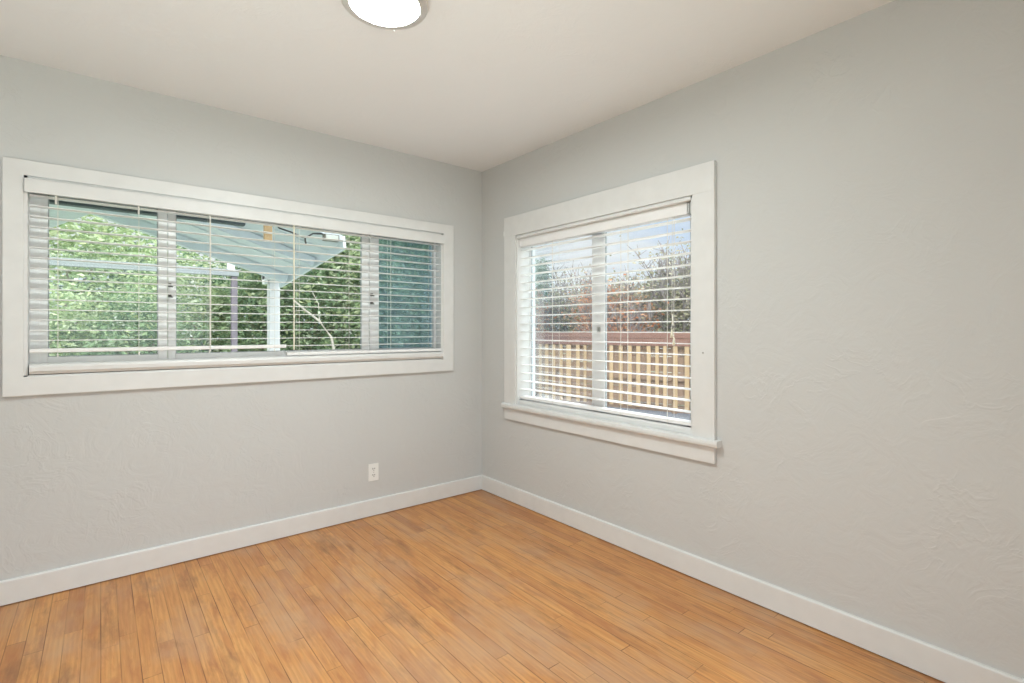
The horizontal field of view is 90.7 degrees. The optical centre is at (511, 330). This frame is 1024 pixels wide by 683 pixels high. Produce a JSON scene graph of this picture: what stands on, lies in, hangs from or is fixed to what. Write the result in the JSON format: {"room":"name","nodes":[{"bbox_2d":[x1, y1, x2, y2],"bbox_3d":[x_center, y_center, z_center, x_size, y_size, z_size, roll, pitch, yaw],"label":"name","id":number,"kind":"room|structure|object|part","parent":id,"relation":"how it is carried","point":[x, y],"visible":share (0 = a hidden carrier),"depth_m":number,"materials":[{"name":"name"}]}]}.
{"room":"empty bedroom","nodes":[
{"label":"empty bedroom","id":0,"kind":"room"},
{"bbox_2d":[0,55,481,580],"bbox_3d":[-1.543,0.084,2.950,3.570,2.860,0.160,0,0,-39],"label":"wall","id":1,"kind":"structure","parent":0,"point":[85,476],"depth_m":2.78,"materials":[{"name":"paint"}]},
{"bbox_2d":[49,198,244,226],"bbox_3d":[-2.709,-0.788,2.364,2.700,0.195,0.400,0,0,-39],"label":"roof","id":2,"kind":"structure","parent":1,"relation":"attached to","point":[63,203],"depth_m":2.96,"materials":[{"name":"dark grey paint"}]},
{"bbox_2d":[2,156,453,396],"bbox_3d":[-1.397,-0.238,3.050,2.357,1.068,0.191,0,0,-39],"label":"window","id":3,"kind":"structure","parent":1,"relation":"in","point":[24,373],"depth_m":2.67,"materials":[{"name":"paint"}]},
{"bbox_3d":[-2.039,-0.254,2.547,0.502,0.820,0.030,0,0,-39],"label":"sash","id":4,"kind":"part","parent":3,"relation":"part of","materials":[{"name":"white plastic"}]},
{"bbox_2d":[29,194,285,356],"bbox_3d":[-1.778,-0.281,2.664,1.105,0.810,0.064,0,0,-39],"label":"blind","id":5,"kind":"object","parent":3,"relation":"attached to","point":[57,199],"visible":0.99,"depth_m":2.58,"materials":[{"name":"white plastic"}]},
{"bbox_3d":[-2.135,-0.262,2.380,0.001,0.765,0.053,0,0,-39],"label":"ladder cord","id":6,"kind":"part","parent":5,"relation":"part of","materials":[{"name":"white fabric"}]},
{"bbox_3d":[-1.898,-0.262,2.573,0.001,0.765,0.053,0,0,-39],"label":"ladder cord","id":7,"kind":"part","parent":5,"relation":"part of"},
{"bbox_3d":[-1.782,0.093,2.669,1.105,0.019,0.050,0,0,-39],"label":"rail","id":8,"kind":"part","parent":5,"relation":"part of","materials":[{"name":"white plastic"}]},
{"bbox_3d":[-1.659,-0.262,2.768,0.001,0.765,0.053,0,0,-39],"label":"ladder cord","id":9,"kind":"part","parent":5,"relation":"part of","materials":[{"name":"white fabric"}]},
{"bbox_3d":[-1.636,-0.267,2.745,0.005,0.762,0.007,0,0,-39],"label":"lift cord","id":10,"kind":"part","parent":5,"relation":"part of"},
{"bbox_3d":[-1.403,-0.262,2.976,0.001,0.765,0.053,0,0,-39],"label":"ladder cord","id":11,"kind":"part","parent":5,"relation":"part of","materials":[{"name":"white fabric"}]},
{"bbox_3d":[-1.424,-0.244,3.075,2.188,0.893,0.077,0,0,-39],"label":"frame","id":12,"kind":"part","parent":3,"relation":"part of","materials":[{"name":"white plastic"}]},
{"bbox_2d":[24,178,443,243],"bbox_3d":[-1.349,-0.657,2.975,2.193,0.062,0.026,0,0,-39],"label":"blind valance","id":13,"kind":"object","parent":3,"relation":"attached to","point":[30,185],"visible":1,"depth_m":2.73,"materials":[{"name":"paint"}]},
{"bbox_3d":[-1.372,0.177,3.012,2.174,0.046,0.101,0,0,-39],"label":"sill","id":14,"kind":"part","parent":3,"relation":"part of","materials":[{"name":"paint"}]},
{"bbox_3d":[-1.413,-0.254,3.072,1.124,0.820,0.030,0,0,-39],"label":"sash","id":15,"kind":"part","parent":3,"relation":"part of","materials":[{"name":"white plastic"}]},
{"bbox_2d":[285,225,440,355],"bbox_3d":[-0.933,-0.258,3.345,1.053,0.856,0.072,0,0,-39],"label":"blind","id":16,"kind":"object","parent":3,"relation":"attached to","point":[293,227],"visible":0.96,"depth_m":3.28,"materials":[{"name":"white plastic"}]},
{"bbox_3d":[-0.940,0.140,3.353,1.053,0.019,0.050,0,0,-39],"label":"rail","id":17,"kind":"part","parent":16,"relation":"part of","materials":[{"name":"white plastic"}]},
{"bbox_3d":[-0.835,-0.238,3.437,0.001,0.811,0.053,0,0,-39],"label":"ladder cord","id":18,"kind":"part","parent":16,"relation":"part of","materials":[{"name":"white fabric"}]},
{"bbox_3d":[-0.767,-0.254,3.581,0.511,0.820,0.030,0,0,-39],"label":"sash","id":19,"kind":"part","parent":3,"relation":"part of","materials":[{"name":"white plastic"}]},
{"bbox_2d":[0,475,481,605],"bbox_3d":[-1.488,1.167,2.882,3.250,0.106,0.016,0,0,-39],"label":"baseboard","id":20,"kind":"structure","parent":1,"relation":"attached to","point":[13,590],"depth_m":2.74,"materials":[{"name":"paint"}]},
{"bbox_2d":[368,463,378,481],"bbox_3d":[-0.916,0.938,3.351,0.070,0.114,0.009,0,0,-39],"label":"wall outlet","id":21,"kind":"object","parent":1,"relation":"attached to","point":[373,469],"visible":1,"depth_m":3.35,"materials":[{"name":"plastic"}]},
{"bbox_2d":[0,0,893,171],"bbox_3d":[-0.342,-1.286,1.472,3.570,0.120,3.970,0,0,-39],"label":"ceiling","id":22,"kind":"structure","parent":0,"point":[478,85],"depth_m":2.26,"materials":[{"name":"paint"}]},
{"bbox_2d":[341,0,427,31],"bbox_3d":[-0.452,-1.187,1.799,0.302,0.079,0.302,0,0,-39],"label":"ceiling light","id":23,"kind":"object","parent":22,"relation":"attached to","point":[393,15],"visible":1,"depth_m":1.83,"materials":[{"name":"white glass"}]},
{"bbox_3d":[-0.452,-1.163,1.799,0.243,0.021,0.243,0,0,-39],"label":"lamp shade","id":24,"kind":"part","parent":23,"relation":"part of","materials":[{"name":"white glass"}]},
{"bbox_2d":[0,489,944,682],"bbox_3d":[-0.342,1.290,1.472,3.570,0.128,3.970,0,0,-39],"label":"floor","id":25,"kind":"structure","parent":0,"point":[478,586],"depth_m":2.13,"materials":[{"name":"brown wood"}]},
{"bbox_2d":[482,0,1023,678],"bbox_3d":[1.032,0.084,2.485,0.160,2.860,3.810,0,0,-39],"label":"wall","id":26,"kind":"structure","parent":0,"point":[869,465],"depth_m":1.99,"materials":[{"name":"paint"}]},
{"bbox_2d":[501,160,721,463],"bbox_3d":[0.519,-0.087,3.079,0.207,1.450,1.650,0,0,-39],"label":"window","id":27,"kind":"structure","parent":26,"relation":"in","point":[696,184],"depth_m":2.89,"materials":[{"name":"paint"}]},
{"bbox_3d":[0.564,-0.072,3.129,0.065,1.184,1.367,0,0,-39],"label":"frame","id":28,"kind":"part","parent":27,"relation":"part of","materials":[{"name":"white plastic"}]},
{"bbox_3d":[0.340,-0.066,3.397,0.024,1.150,0.667,0,0,-39],"label":"sash","id":29,"kind":"part","parent":27,"relation":"part of","materials":[{"name":"white plastic"}]},
{"bbox_3d":[0.494,0.507,3.070,0.057,0.034,1.343,0,0,-39],"label":"sill","id":30,"kind":"part","parent":27,"relation":"part of","materials":[{"name":"paint"}]},
{"bbox_2d":[520,201,690,425],"bbox_3d":[0.500,-0.075,3.071,0.077,1.156,1.352,0,0,-39],"label":"blind","id":31,"kind":"object","parent":27,"relation":"attached to","point":[674,212],"visible":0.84,"depth_m":2.96,"materials":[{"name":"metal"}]},
{"bbox_3d":[0.289,-0.046,3.342,0.063,1.092,0.001,0,0,-39],"label":"ladder cord","id":32,"kind":"part","parent":31,"relation":"part of","materials":[{"name":"white fabric"}]},
{"bbox_3d":[0.507,0.471,3.076,0.060,0.017,1.349,0,0,-39],"label":"rail","id":33,"kind":"part","parent":31,"relation":"part of","materials":[{"name":"white plastic"}]},
{"bbox_3d":[0.837,-0.046,2.668,0.063,1.092,0.001,0,0,-39],"label":"ladder cord","id":34,"kind":"part","parent":31,"relation":"part of","materials":[{"name":"white fabric"}]},
{"bbox_3d":[0.458,-0.741,3.046,0.024,0.142,1.624,0,0,-39],"label":"head casing","id":35,"kind":"part","parent":27,"relation":"part of","materials":[{"name":"paint"}]},
{"bbox_3d":[0.730,-0.066,2.881,0.018,1.150,0.695,0,0,-39],"label":"sash","id":36,"kind":"part","parent":27,"relation":"part of","materials":[{"name":"white plastic"}]},
{"bbox_2d":[607,407,689,419],"bbox_3d":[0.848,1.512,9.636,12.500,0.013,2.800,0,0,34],"label":"trim","id":37,"kind":"structure","parent":27,"relation":"attached to","point":[660,413],"depth_m":9.18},
{"bbox_2d":[482,475,1023,682],"bbox_3d":[0.918,1.167,2.486,0.016,0.106,3.634,0,0,-39],"label":"baseboard","id":38,"kind":"structure","parent":26,"relation":"attached to","point":[946,666],"depth_m":2.17,"materials":[{"name":"paint"}]},
{"label":"outside","id":39,"kind":"structure","parent":0,"visible":0},
{"bbox_2d":[535,353,689,405],"bbox_3d":[-3.385,1.534,7.793,60.000,0.040,70.000,0,0,-39],"label":"ground","id":40,"kind":"structure","parent":39,"point":[563,353],"depth_m":13.44,"materials":[{"name":"brown soil"}]},
{"bbox_2d":[49,270,140,355],"bbox_3d":[-6.140,0.278,6.316,2.906,2.559,2.624,0,0,-10],"label":"leafy shrub","id":41,"kind":"object","parent":40,"relation":"on","point":[68,315],"visible":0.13,"depth_m":6.42,"materials":[{"name":"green plant"}]},
{"bbox_2d":[49,214,200,355],"bbox_3d":[-7.593,-0.795,8.445,4.188,4.814,3.524,0,0,-39],"label":"tree","id":42,"kind":"object","parent":40,"relation":"on","point":[68,245],"visible":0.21,"depth_m":8.30,"materials":[{"name":"green plant"}]},
{"bbox_2d":[49,274,212,355],"bbox_3d":[-5.056,0.406,6.802,2.044,2.301,2.096,0,0,-39],"label":"leafy shrub","id":43,"kind":"object","parent":40,"relation":"on","point":[123,306],"visible":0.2,"depth_m":6.57,"materials":[{"name":"green plant"}]},
{"bbox_2d":[49,257,238,351],"bbox_3d":[-5.029,0.264,5.820,3.360,2.500,0.130,0,0,-39],"label":"pergola","id":44,"kind":"object","parent":40,"relation":"on","point":[234,275],"visible":0.61,"depth_m":6.48,"materials":[{"name":"paint"}]},
{"bbox_3d":[-3.808,-0.859,6.851,0.085,0.255,0.070,0,0,-39],"label":"post","id":45,"kind":"part","parent":44,"relation":"part of","materials":[{"name":"white wood"}]},
{"bbox_3d":[-3.757,0.392,6.840,0.073,2.245,0.070,0,0,-39],"label":"post","id":46,"kind":"part","parent":44,"relation":"part of","materials":[{"name":"wood"}]},
{"bbox_2d":[100,246,265,353],"bbox_3d":[-5.119,0.024,8.174,2.537,3.086,2.071,0,0,-39],"label":"leafy shrub","id":47,"kind":"object","parent":40,"relation":"on","point":[180,280],"visible":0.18,"depth_m":7.87,"materials":[{"name":"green plant"}]},
{"bbox_2d":[49,230,318,352],"bbox_3d":[-6.854,-0.426,10.993,5.996,4.101,4.050,0,0,-44],"label":"tree","id":48,"kind":"object","parent":40,"relation":"on","point":[112,276],"visible":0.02,"depth_m":10.29,"materials":[{"name":"green plant"}]},
{"bbox_2d":[49,204,345,350],"bbox_3d":[-2.883,0.129,3.747,2.875,2.771,1.314,0,0,-39],"label":"patio cover","id":49,"kind":"object","parent":40,"relation":"on","point":[52,213],"visible":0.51,"depth_m":4.29,"materials":[{"name":"grey paint"}]},
{"bbox_3d":[-2.321,0.514,4.924,0.096,2.000,0.095,0,0,-39],"label":"post","id":50,"kind":"part","parent":49,"relation":"part of","materials":[{"name":"white wood"}]},
{"bbox_2d":[322,234,338,241],"bbox_3d":[-1.456,-0.744,4.072,0.120,0.052,0.060,0,0,-39],"label":"light","id":51,"kind":"object","parent":49,"relation":"attached to","point":[330,236],"visible":0.64,"depth_m":4.05,"materials":[{"name":"metal"}]},
{"bbox_2d":[185,263,323,351],"bbox_3d":[-4.221,0.052,8.295,2.185,2.998,2.077,0,0,-12],"label":"leafy shrub","id":52,"kind":"object","parent":40,"relation":"on","point":[242,292],"visible":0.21,"depth_m":7.90,"materials":[{"name":"green plant"}]},
{"bbox_2d":[229,234,384,350],"bbox_3d":[-3.302,-0.388,8.619,2.442,3.911,2.441,0,0,44],"label":"tree","id":53,"kind":"object","parent":40,"relation":"on","point":[308,287],"visible":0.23,"depth_m":8.13,"materials":[{"name":"green plant"}]},
{"bbox_2d":[295,292,334,348],"bbox_3d":[-3.000,0.465,7.777,0.153,2.105,0.780,0,0,33],"label":"fallen branch","id":54,"kind":"object","parent":40,"relation":"on","point":[297,303],"visible":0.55,"depth_m":7.75,"materials":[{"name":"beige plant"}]},
{"bbox_2d":[253,235,428,348],"bbox_3d":[-3.546,-1.127,12.849,6.454,5.523,4.343,0,0,-39],"label":"tree","id":55,"kind":"object","parent":40,"relation":"on","point":[345,235],"visible":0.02,"depth_m":12.57,"materials":[{"name":"green plant"}]},
{"bbox_2d":[311,235,427,349],"bbox_3d":[-2.424,-0.318,8.871,2.048,3.796,2.020,0,0,-3],"label":"tree","id":56,"kind":"object","parent":40,"relation":"on","point":[382,332],"visible":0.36,"depth_m":8.50,"materials":[{"name":"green plant"}]},
{"bbox_2d":[346,240,428,347],"bbox_3d":[-1.868,-0.555,9.781,2.721,4.229,2.530,0,0,-43],"label":"tree","id":57,"kind":"object","parent":40,"relation":"on","point":[414,245],"visible":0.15,"depth_m":9.24,"materials":[{"name":"green plant"}]},
{"bbox_2d":[404,332,689,413],"bbox_3d":[1.292,0.779,10.303,10.500,1.469,0.118,0,0,34],"label":"wooden fence","id":58,"kind":"object","parent":40,"relation":"on","point":[565,337],"visible":0.22,"depth_m":9.70,"materials":[{"name":"beige wood"}]},
{"bbox_3d":[1.270,0.167,10.269,10.500,0.235,0.038,0,0,34],"label":"rail","id":59,"kind":"part","parent":58,"relation":"part of","materials":[{"name":"wood"}]},
{"bbox_3d":[0.965,0.784,10.543,0.090,1.460,0.080,0,0,34],"label":"post","id":60,"kind":"part","parent":58,"relation":"part of","materials":[{"name":"beige wood"}]},
{"bbox_3d":[1.292,1.079,10.302,10.500,0.510,0.040,0,0,34],"label":"cross rail","id":61,"kind":"part","parent":58,"relation":"part of","materials":[{"name":"beige wood"}]},
{"bbox_3d":[1.234,0.854,10.300,10.306,1.159,0.023,0,0,34],"label":"picket panel","id":62,"kind":"part","parent":58,"relation":"part of","materials":[{"name":"beige wood"}]},
{"bbox_3d":[2.963,0.784,9.213,0.090,1.460,0.080,0,0,34],"label":"post","id":63,"kind":"part","parent":58,"relation":"part of","materials":[{"name":"beige wood"}]},
{"bbox_2d":[535,283,565,332],"bbox_3d":[0.500,0.070,14.453,2.568,2.898,2.826,0,0,-6],"label":"bare tree","id":64,"kind":"object","parent":40,"relation":"on","point":[539,328],"visible":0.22,"depth_m":14.20,"materials":[{"name":"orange plant"}]},
{"bbox_2d":[535,258,565,366],"bbox_3d":[0.911,-0.363,16.082,2.102,3.986,2.157,0,0,-39],"label":"conifer tree","id":65,"kind":"object","parent":40,"relation":"on","point":[541,269],"visible":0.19,"depth_m":16.03,"materials":[{"name":"green plant"}]},
{"bbox_2d":[535,255,610,382],"bbox_3d":[1.778,-0.333,14.474,2.606,3.701,2.568,0,0,32],"label":"bare tree","id":66,"kind":"object","parent":40,"relation":"on","point":[569,329],"visible":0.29,"depth_m":14.08,"materials":[{"name":"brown plant"}]},
{"bbox_2d":[561,268,659,384],"bbox_3d":[2.562,-0.070,12.586,2.596,3.177,2.495,0,0,-4],"label":"bare tree","id":67,"kind":"object","parent":40,"relation":"on","point":[585,299],"visible":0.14,"depth_m":12.30,"materials":[{"name":"orange plant"}]},
{"bbox_2d":[575,290,670,385],"bbox_3d":[2.636,0.198,11.568,2.236,2.645,2.290,0,0,-39],"label":"bare tree","id":68,"kind":"object","parent":40,"relation":"on","point":[611,327],"visible":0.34,"depth_m":11.19,"materials":[{"name":"orange plant"}]},
{"bbox_2d":[576,274,688,348],"bbox_3d":[3.789,-0.248,15.348,3.748,3.533,3.891,0,0,-39],"label":"bare tree","id":69,"kind":"object","parent":40,"relation":"on","point":[617,274],"visible":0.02,"depth_m":15.49,"materials":[{"name":"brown plant"}]},
{"bbox_2d":[607,259,688,386],"bbox_3d":[3.390,-0.153,12.679,2.879,3.342,2.845,0,0,-39],"label":"bare tree","id":70,"kind":"object","parent":40,"relation":"on","point":[660,276],"visible":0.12,"depth_m":12.09,"materials":[{"name":"brown plant"}]},
{"bbox_2d":[620,229,689,348],"bbox_3d":[3.911,-0.427,11.540,2.678,3.889,2.542,0,0,-39],"label":"bare tree","id":71,"kind":"object","parent":40,"relation":"on","point":[675,293],"visible":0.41,"depth_m":11.23,"materials":[{"name":"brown plant"}]}
]}

